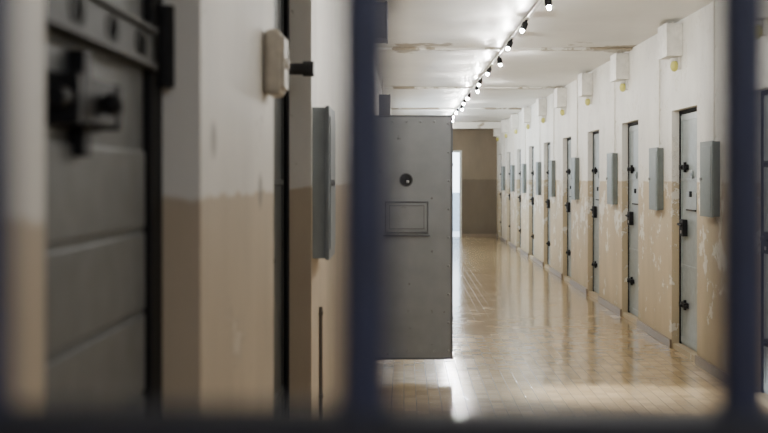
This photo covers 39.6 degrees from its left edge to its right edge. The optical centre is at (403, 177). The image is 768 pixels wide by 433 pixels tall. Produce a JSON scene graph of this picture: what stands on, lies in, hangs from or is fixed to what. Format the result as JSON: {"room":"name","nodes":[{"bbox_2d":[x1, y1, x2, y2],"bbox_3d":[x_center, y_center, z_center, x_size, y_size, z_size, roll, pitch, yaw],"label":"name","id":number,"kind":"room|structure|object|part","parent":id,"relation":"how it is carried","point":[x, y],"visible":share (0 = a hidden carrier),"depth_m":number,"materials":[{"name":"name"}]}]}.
{"room":"prison interior","nodes":[
{"label":"prison interior","id":0,"kind":"room"},
{"bbox_2d":[14,0,335,402],"bbox_3d":[-0.480,0.075,11.600,0.300,2.750,29.200,0,0,0],"label":"wall","id":1,"kind":"structure","parent":0,"point":[218,115],"depth_m":1.91,"materials":[{"name":"paint"}]},
{"bbox_2d":[45,0,174,402],"bbox_3d":[-0.388,0.417,1.355,0.120,1.975,0.746,0,0,0],"label":"door","id":2,"kind":"structure","parent":1,"relation":"in","point":[108,63],"depth_m":1.40,"materials":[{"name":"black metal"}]},
{"bbox_3d":[-0.391,-0.199,1.341,0.024,0.063,0.615,0,0,0],"label":"bolt rail","id":3,"kind":"part","parent":2,"relation":"part of","materials":[{"name":"metal"}]},
{"bbox_3d":[-0.358,-0.090,1.303,0.030,0.028,0.028,0,0,0],"label":"knob","id":4,"kind":"part","parent":2,"relation":"part of","materials":[{"name":"black metal"}]},
{"bbox_3d":[-0.419,0.417,1.355,0.057,1.975,0.746,0,0,0],"label":"door frame","id":5,"kind":"part","parent":2,"relation":"part of","materials":[{"name":"black metal"}]},
{"bbox_2d":[264,29,289,97],"bbox_3d":[-0.302,-0.273,2.550,0.055,0.155,0.120,0,0,0],"label":"switch box","id":6,"kind":"object","parent":1,"relation":"attached to","point":[276,60],"visible":1,"depth_m":2.49,"materials":[{"name":"beige plastic"}]},
{"bbox_3d":[-0.279,-0.273,2.550,0.008,0.028,0.027,0,0,0],"label":"switch knob","id":7,"kind":"part","parent":6,"relation":"part of","materials":[{"name":"beige plastic"}]},
{"bbox_2d":[274,0,314,402],"bbox_3d":[-0.383,0.247,3.250,0.180,2.315,1.096,0,0,0],"label":"door","id":8,"kind":"structure","parent":1,"relation":"in","point":[281,7],"depth_m":3.70,"materials":[{"name":"black metal"}]},
{"bbox_3d":[-0.445,0.262,3.250,0.046,2.279,1.032,0,0,0],"label":"door","id":9,"kind":"part","parent":8,"relation":"part of","materials":[{"name":"metal"}]},
{"bbox_3d":[-0.412,0.253,3.753,0.018,2.265,0.018,0,0,0],"label":"locking rod","id":10,"kind":"part","parent":8,"relation":"part of","materials":[{"name":"black metal"}]},
{"bbox_2d":[319,307,322,402],"bbox_3d":[-0.322,0.938,4.140,0.016,0.875,0.030,0,0,0],"label":"conduit","id":11,"kind":"object","parent":1,"relation":"attached to","point":[320,308],"visible":0.8,"depth_m":4.13,"materials":[{"name":"black metal"}]},
{"bbox_2d":[312,106,334,259],"bbox_3d":[-0.291,0.018,3.998,0.077,0.555,0.326,0,0,0],"label":"electrical box","id":12,"kind":"object","parent":1,"relation":"attached to","point":[323,118],"visible":1,"depth_m":3.84,"materials":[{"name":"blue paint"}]},
{"bbox_3d":[-0.275,0.018,3.995,0.018,0.555,0.320,0,0,0],"label":"cabinet door","id":13,"kind":"part","parent":12,"relation":"part of","materials":[{"name":"blue paint"}]},
{"bbox_2d":[391,115,452,359],"bbox_3d":[0.017,0.443,8.008,0.706,1.821,0.147,0,0,0],"label":"door","id":14,"kind":"structure","parent":1,"relation":"in","point":[421,145],"depth_m":7.95,"materials":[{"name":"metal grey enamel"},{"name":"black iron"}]},
{"bbox_3d":[0.020,0.304,7.942,0.350,0.261,0.015,0,0,0],"label":"hatch frame","id":15,"kind":"part","parent":14,"relation":"part of","materials":[{"name":"grey metal"}]},
{"bbox_2d":[453,193,458,230],"bbox_3d":[1.500,0.927,29.300,9.000,1.055,0.200,0,0,0],"label":"wall","id":16,"kind":"structure","parent":0,"point":[455,195],"depth_m":29.20,"materials":[{"name":"white paint"}]},
{"bbox_2d":[453,129,496,236],"bbox_3d":[0.975,0.075,26.300,3.210,2.750,0.200,0,0,0],"label":"wall","id":17,"kind":"structure","parent":0,"point":[478,147],"depth_m":26.20,"materials":[{"name":"paint"}]},
{"bbox_2d":[453,150,461,236],"bbox_3d":[0.960,0.385,26.190,0.920,2.130,0.020,0,0,0],"label":"trim","id":18,"kind":"structure","parent":17,"relation":"attached to","point":[460,151],"depth_m":26.18,"materials":[{"name":"white paint"}]},
{"bbox_2d":[462,234,495,236],"bbox_3d":[1.841,1.413,26.192,0.842,0.075,0.015,0,0,0],"label":"baseboard","id":19,"kind":"structure","parent":17,"relation":"attached to","point":[463,235],"depth_m":26.18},
{"bbox_2d":[391,231,713,402],"bbox_3d":[1.500,1.525,17.500,9.000,0.150,41.400,0,0,0],"label":"floor","id":20,"kind":"structure","parent":0,"point":[522,333],"depth_m":8.86,"materials":[{"name":"tile"}]},
{"bbox_2d":[0,0,767,432],"bbox_3d":[0.975,0.075,0.350,2.610,2.750,0.030,0,0,0],"label":"gate","id":21,"kind":"object","parent":20,"relation":"on","point":[363,404],"visible":1,"depth_m":0.34,"materials":[{"name":"black metal"}]},
{"bbox_3d":[0.975,0.100,0.350,2.570,0.050,0.021,0,0,0],"label":"cross rail","id":22,"kind":"part","parent":21,"relation":"part of","materials":[{"name":"metal"}]},
{"bbox_2d":[391,0,713,121],"bbox_3d":[0.975,-1.400,11.600,3.410,0.200,29.600,0,0,0],"label":"ceiling","id":23,"kind":"structure","parent":0,"point":[414,23],"depth_m":10.23,"materials":[{"name":"white paint"}]},
{"bbox_2d":[391,108,521,109],"bbox_3d":[0.975,-1.289,19.900,2.610,0.022,0.140,0,0,0],"label":"trim","id":24,"kind":"structure","parent":23,"relation":"attached to","point":[391,108],"depth_m":19.90,"materials":[{"name":"white paint"}]},
{"bbox_2d":[453,122,500,128],"bbox_3d":[0.975,-1.230,25.025,2.610,0.140,0.250,0,0,0],"label":"trim","id":25,"kind":"structure","parent":23,"relation":"attached to","point":[456,125],"depth_m":24.90,"materials":[{"name":"white paint"}]},
{"bbox_2d":[391,87,563,88],"bbox_3d":[0.975,-1.289,15.300,2.610,0.022,0.140,0,0,0],"label":"trim","id":26,"kind":"structure","parent":23,"relation":"attached to","point":[391,87],"depth_m":15.23,"materials":[{"name":"white paint"}]},
{"bbox_2d":[452,0,543,114],"bbox_3d":[0.975,-1.266,13.870,0.036,0.022,21.500,0,0,0],"label":"track","id":27,"kind":"object","parent":23,"relation":"attached to","point":[537,4],"visible":0.7,"depth_m":9.70,"materials":[{"name":"white metal"}]},
{"bbox_2d":[486,66,491,74],"bbox_3d":[0.953,-1.208,11.989,0.068,0.110,0.052,0,0,3],"label":"lamp","id":28,"kind":"object","parent":27,"relation":"attached to","point":[489,69],"visible":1,"depth_m":11.98,"materials":[{"name":"white glass"}]},
{"bbox_2d":[497,56,502,65],"bbox_3d":[0.984,-1.203,10.960,0.057,0.114,0.052,0,0,11],"label":"lamp","id":29,"kind":"object","parent":27,"relation":"attached to","point":[499,59],"visible":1,"depth_m":10.94,"materials":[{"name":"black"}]},
{"bbox_2d":[506,39,512,49],"bbox_3d":[0.953,-1.208,9.639,0.068,0.110,0.052,0,0,3],"label":"lamp","id":30,"kind":"object","parent":27,"relation":"attached to","point":[510,42],"visible":1,"depth_m":9.62,"materials":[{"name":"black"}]},
{"bbox_2d":[520,20,527,32],"bbox_3d":[0.953,-1.208,8.470,0.068,0.110,0.052,0,0,3],"label":"lamp","id":31,"kind":"object","parent":27,"relation":"attached to","point":[524,24],"visible":1,"depth_m":8.45,"materials":[{"name":"white"}]},
{"bbox_2d":[544,0,552,9],"bbox_3d":[0.984,-1.203,7.270,0.057,0.114,0.052,0,0,11],"label":"lamp","id":32,"kind":"object","parent":27,"relation":"attached to","point":[548,3],"visible":1,"depth_m":7.25,"materials":[{"name":"white glass"}]},
{"bbox_2d":[391,48,632,50],"bbox_3d":[0.975,-1.289,10.700,2.610,0.022,0.140,0,0,0],"label":"trim","id":33,"kind":"structure","parent":23,"relation":"attached to","point":[392,49],"depth_m":10.63,"materials":[{"name":"white paint"}]},
{"bbox_2d":[497,2,713,364],"bbox_3d":[2.430,0.075,11.600,0.300,2.750,29.200,0,0,0],"label":"wall","id":34,"kind":"structure","parent":0,"point":[690,86],"depth_m":10.60,"materials":[{"name":"paint"}]},
{"bbox_2d":[493,129,499,136],"bbox_3d":[2.213,-1.147,25.510,0.134,0.304,0.310,0,0,0],"label":"ceiling box","id":35,"kind":"object","parent":34,"relation":"attached to","point":[496,132],"visible":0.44,"depth_m":25.36,"materials":[{"name":"white plastic"}]},
{"bbox_2d":[499,154,501,235],"bbox_3d":[2.338,0.417,25.330,0.120,1.975,0.776,0,0,0],"label":"door","id":36,"kind":"structure","parent":34,"relation":"in","point":[500,194],"depth_m":25.69,"materials":[{"name":"black metal"}]},
{"bbox_3d":[2.369,0.417,25.330,0.057,1.975,0.776,0,0,0],"label":"door frame","id":37,"kind":"part","parent":36,"relation":"part of","materials":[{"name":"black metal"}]},
{"bbox_2d":[501,133,504,190],"bbox_3d":[2.243,-0.505,24.147,0.075,1.580,0.326,0,0,0],"label":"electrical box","id":38,"kind":"object","parent":34,"relation":"attached to","point":[503,167],"visible":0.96,"depth_m":24.02,"materials":[{"name":"grey paint"}]},
{"bbox_3d":[2.227,0.007,24.150,0.018,0.555,0.320,0,0,0],"label":"cabinet door","id":39,"kind":"part","parent":38,"relation":"part of","materials":[{"name":"grey paint"}]},
{"bbox_2d":[501,119,507,132],"bbox_3d":[2.213,-1.147,23.430,0.134,0.304,0.310,0,0,0],"label":"ceiling box","id":40,"kind":"object","parent":34,"relation":"attached to","point":[504,123],"visible":1,"depth_m":23.28,"materials":[{"name":"white plastic"}]},
{"bbox_2d":[510,128,514,191],"bbox_3d":[2.243,-0.505,22.097,0.075,1.580,0.326,0,0,0],"label":"electrical box","id":41,"kind":"object","parent":34,"relation":"attached to","point":[512,167],"visible":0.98,"depth_m":22.01,"materials":[{"name":"grey paint"}]},
{"bbox_3d":[2.227,0.007,22.100,0.018,0.555,0.320,0,0,0],"label":"cabinet door","id":42,"kind":"part","parent":41,"relation":"part of","materials":[{"name":"grey paint"}]},
{"bbox_2d":[510,113,518,127],"bbox_3d":[2.213,-1.147,21.350,0.134,0.304,0.310,0,0,0],"label":"ceiling box","id":43,"kind":"object","parent":34,"relation":"attached to","point":[514,118],"visible":0.96,"depth_m":21.20,"materials":[{"name":"white plastic"}]},
{"bbox_2d":[518,150,520,247],"bbox_3d":[2.338,0.417,21.170,0.120,1.975,0.776,0,0,0],"label":"door","id":44,"kind":"structure","parent":34,"relation":"in","point":[519,197],"depth_m":21.50,"materials":[{"name":"black metal"}]},
{"bbox_3d":[2.370,0.431,21.170,0.046,1.939,0.712,0,0,0],"label":"door","id":45,"kind":"part","parent":44,"relation":"part of","materials":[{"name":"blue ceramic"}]},
{"bbox_2d":[521,123,526,192],"bbox_3d":[2.243,-0.505,19.997,0.075,1.580,0.326,0,0,0],"label":"electrical box","id":46,"kind":"object","parent":34,"relation":"attached to","point":[524,166],"visible":0.98,"depth_m":19.85,"materials":[{"name":"grey paint"}]},
{"bbox_3d":[2.227,0.007,20.000,0.018,0.555,0.320,0,0,0],"label":"cabinet door","id":47,"kind":"part","parent":46,"relation":"part of","materials":[{"name":"grey paint"}]},
{"bbox_2d":[522,106,530,122],"bbox_3d":[2.213,-1.147,19.270,0.134,0.304,0.310,0,0,0],"label":"ceiling box","id":48,"kind":"object","parent":34,"relation":"attached to","point":[526,111],"visible":0.99,"depth_m":19.12,"materials":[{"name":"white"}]},
{"bbox_2d":[530,146,533,254],"bbox_3d":[2.338,0.417,19.090,0.120,1.975,0.776,0,0,0],"label":"door","id":49,"kind":"structure","parent":34,"relation":"in","point":[532,172],"depth_m":19.38,"materials":[{"name":"grey metal"}]},
{"bbox_3d":[2.369,0.417,19.090,0.057,1.975,0.776,0,0,0],"label":"door frame","id":50,"kind":"part","parent":49,"relation":"part of","materials":[{"name":"black metal"}]},
{"bbox_3d":[2.370,0.431,19.090,0.046,1.939,0.712,0,0,0],"label":"door","id":51,"kind":"part","parent":49,"relation":"part of","materials":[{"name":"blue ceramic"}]},
{"bbox_2d":[535,120,540,194],"bbox_3d":[2.243,-0.505,17.847,0.075,1.580,0.326,0,0,0],"label":"electrical box","id":52,"kind":"object","parent":34,"relation":"attached to","point":[538,164],"visible":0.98,"depth_m":17.69,"materials":[{"name":"grey paint"}]},
{"bbox_3d":[2.227,0.007,17.850,0.018,0.555,0.320,0,0,0],"label":"cabinet door","id":53,"kind":"part","parent":52,"relation":"part of","materials":[{"name":"grey paint"}]},
{"bbox_2d":[536,97,546,116],"bbox_3d":[2.213,-1.147,17.190,0.134,0.304,0.310,0,0,0],"label":"ceiling box","id":54,"kind":"object","parent":34,"relation":"attached to","point":[541,104],"visible":0.97,"depth_m":17.04,"materials":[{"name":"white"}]},
{"bbox_2d":[541,116,545,122],"bbox_3d":[2.243,-0.940,17.140,0.083,0.121,0.070,0,0,0],"label":"lamp","id":55,"kind":"object","parent":54,"relation":"attached to","point":[543,120],"visible":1,"depth_m":17.11,"materials":[{"name":"yellow glass"}]},
{"bbox_2d":[545,143,549,264],"bbox_3d":[2.338,0.417,17.010,0.120,1.975,0.776,0,0,0],"label":"door","id":56,"kind":"structure","parent":34,"relation":"in","point":[547,172],"depth_m":17.25,"materials":[{"name":"black metal"}]},
{"bbox_3d":[2.370,0.431,17.010,0.046,1.939,0.712,0,0,0],"label":"door","id":57,"kind":"part","parent":56,"relation":"part of","materials":[{"name":"grey metal"}]},
{"bbox_2d":[548,92,555,196],"bbox_3d":[2.243,-0.505,16.197,0.075,1.580,0.326,0,0,0],"label":"electrical box","id":58,"kind":"object","parent":34,"relation":"attached to","point":[552,163],"visible":1,"depth_m":16.07,"materials":[{"name":"grey paint"}]},
{"bbox_3d":[2.227,0.007,16.200,0.018,0.555,0.320,0,0,0],"label":"cabinet door","id":59,"kind":"part","parent":58,"relation":"part of","materials":[{"name":"grey paint"}]},
{"bbox_2d":[554,86,566,107],"bbox_3d":[2.213,-1.147,15.110,0.134,0.304,0.310,0,0,0],"label":"ceiling box","id":60,"kind":"object","parent":34,"relation":"attached to","point":[560,94],"visible":0.99,"depth_m":14.96,"materials":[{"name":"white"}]},
{"bbox_2d":[560,107,565,115],"bbox_3d":[2.243,-0.940,15.060,0.083,0.121,0.070,0,0,0],"label":"lamp","id":61,"kind":"object","parent":60,"relation":"attached to","point":[562,110],"visible":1,"depth_m":15.03,"materials":[{"name":"yellow glass"}]},
{"bbox_2d":[565,137,570,276],"bbox_3d":[2.338,0.417,14.930,0.120,1.975,0.776,0,0,0],"label":"door","id":62,"kind":"structure","parent":34,"relation":"in","point":[568,171],"depth_m":15.16,"materials":[{"name":"black metal"}]},
{"bbox_3d":[2.369,0.417,14.930,0.057,1.975,0.776,0,0,0],"label":"door frame","id":63,"kind":"part","parent":62,"relation":"part of","materials":[{"name":"black metal"}]},
{"bbox_3d":[2.370,0.431,14.930,0.046,1.939,0.712,0,0,0],"label":"door","id":64,"kind":"part","parent":62,"relation":"part of","materials":[{"name":"grey metal"}]},
{"bbox_2d":[570,79,578,199],"bbox_3d":[2.243,-0.505,14.017,0.075,1.580,0.326,0,0,0],"label":"electrical box","id":65,"kind":"object","parent":34,"relation":"attached to","point":[574,178],"visible":1,"depth_m":13.90,"materials":[{"name":"grey paint"}]},
{"bbox_3d":[2.227,0.007,14.020,0.018,0.555,0.320,0,0,0],"label":"cabinet door","id":66,"kind":"part","parent":65,"relation":"part of","materials":[{"name":"grey paint"}]},
{"bbox_2d":[578,72,592,96],"bbox_3d":[2.213,-1.147,13.030,0.134,0.304,0.310,0,0,0],"label":"ceiling box","id":67,"kind":"object","parent":34,"relation":"attached to","point":[585,80],"visible":0.97,"depth_m":12.88,"materials":[{"name":"white plastic"}]},
{"bbox_2d":[585,96,591,105],"bbox_3d":[2.243,-0.940,12.980,0.083,0.121,0.070,0,0,0],"label":"lamp","id":68,"kind":"object","parent":67,"relation":"attached to","point":[588,101],"visible":1,"depth_m":12.95,"materials":[{"name":"yellow glass"}]},
{"bbox_2d":[590,131,598,293],"bbox_3d":[2.338,0.417,12.850,0.120,1.975,0.776,0,0,0],"label":"door","id":69,"kind":"structure","parent":34,"relation":"in","point":[595,208],"depth_m":13.04,"materials":[{"name":"black metal"}]},
{"bbox_3d":[2.369,0.417,12.850,0.057,1.975,0.776,0,0,0],"label":"door frame","id":70,"kind":"part","parent":69,"relation":"part of","materials":[{"name":"black metal"}]},
{"bbox_3d":[2.370,0.431,12.850,0.046,1.939,0.712,0,0,0],"label":"door","id":71,"kind":"part","parent":69,"relation":"part of","materials":[{"name":"grey metal"}]},
{"bbox_2d":[496,234,713,375],"bbox_3d":[2.271,1.413,11.600,0.018,0.075,29.200,0,0,0],"label":"baseboard","id":72,"kind":"structure","parent":34,"relation":"attached to","point":[700,362],"depth_m":10.35,"materials":[{"name":"grey paint"}]},
{"bbox_2d":[606,82,617,204],"bbox_3d":[2.243,-0.505,11.527,0.075,1.580,0.326,0,0,0],"label":"electrical box","id":73,"kind":"object","parent":34,"relation":"attached to","point":[612,158],"visible":1,"depth_m":11.40,"materials":[{"name":"grey paint"}]},
{"bbox_3d":[2.227,0.007,11.530,0.018,0.555,0.320,0,0,0],"label":"cabinet door","id":74,"kind":"part","parent":73,"relation":"part of","materials":[{"name":"grey paint"}]},
{"bbox_2d":[610,51,628,81],"bbox_3d":[2.213,-1.147,10.950,0.134,0.304,0.310,0,0,0],"label":"ceiling box","id":75,"kind":"object","parent":34,"relation":"attached to","point":[619,62],"visible":0.98,"depth_m":10.80,"materials":[{"name":"white plastic"}]},
{"bbox_2d":[619,80,627,91],"bbox_3d":[2.243,-0.940,10.900,0.083,0.121,0.070,0,0,0],"label":"lamp","id":76,"kind":"object","parent":75,"relation":"attached to","point":[623,84],"visible":1,"depth_m":10.88,"materials":[{"name":"yellow glass"}]},
{"bbox_2d":[625,121,637,316],"bbox_3d":[2.338,0.417,10.770,0.120,1.975,0.776,0,0,0],"label":"door","id":77,"kind":"structure","parent":34,"relation":"in","point":[632,213],"depth_m":10.94,"materials":[{"name":"black metal"}]},
{"bbox_3d":[2.370,0.431,10.770,0.046,1.939,0.712,0,0,0],"label":"door","id":78,"kind":"part","parent":77,"relation":"part of","materials":[{"name":"grey metal"}]},
{"bbox_2d":[648,60,663,209],"bbox_3d":[2.243,-0.505,9.517,0.075,1.580,0.326,0,0,0],"label":"electrical box","id":79,"kind":"object","parent":34,"relation":"attached to","point":[656,155],"visible":0.97,"depth_m":9.41,"materials":[{"name":"grey paint"}]},
{"bbox_3d":[2.227,0.007,9.520,0.018,0.555,0.320,0,0,0],"label":"cabinet door","id":80,"kind":"part","parent":79,"relation":"part of","materials":[{"name":"grey paint"}]},
{"bbox_2d":[658,22,682,59],"bbox_3d":[2.213,-1.147,8.870,0.134,0.304,0.310,0,0,0],"label":"ceiling box","id":81,"kind":"object","parent":34,"relation":"attached to","point":[670,35],"visible":0.96,"depth_m":8.72,"materials":[{"name":"white plastic"}]},
{"bbox_2d":[670,57,680,71],"bbox_3d":[2.243,-0.940,8.820,0.083,0.121,0.070,0,0,0],"label":"lamp","id":82,"kind":"object","parent":81,"relation":"attached to","point":[675,65],"visible":1,"depth_m":8.79,"materials":[{"name":"yellow glass"}]},
{"bbox_2d":[677,107,696,351],"bbox_3d":[2.338,0.417,8.690,0.120,1.975,0.776,0,0,0],"label":"door","id":83,"kind":"structure","parent":34,"relation":"in","point":[687,224],"depth_m":8.85,"materials":[{"name":"black metal"}]},
{"bbox_2d":[699,1,713,217],"bbox_3d":[2.243,-0.505,7.847,0.075,1.580,0.326,0,0,0],"label":"electrical box","id":84,"kind":"object","parent":34,"relation":"attached to","point":[706,178],"visible":0.83,"depth_m":7.80,"materials":[{"name":"grey paint"}]},
{"bbox_3d":[2.227,0.007,7.850,0.018,0.555,0.320,0,0,0],"label":"cabinet door","id":85,"kind":"part","parent":84,"relation":"part of","materials":[{"name":"grey paint"}]}
]}

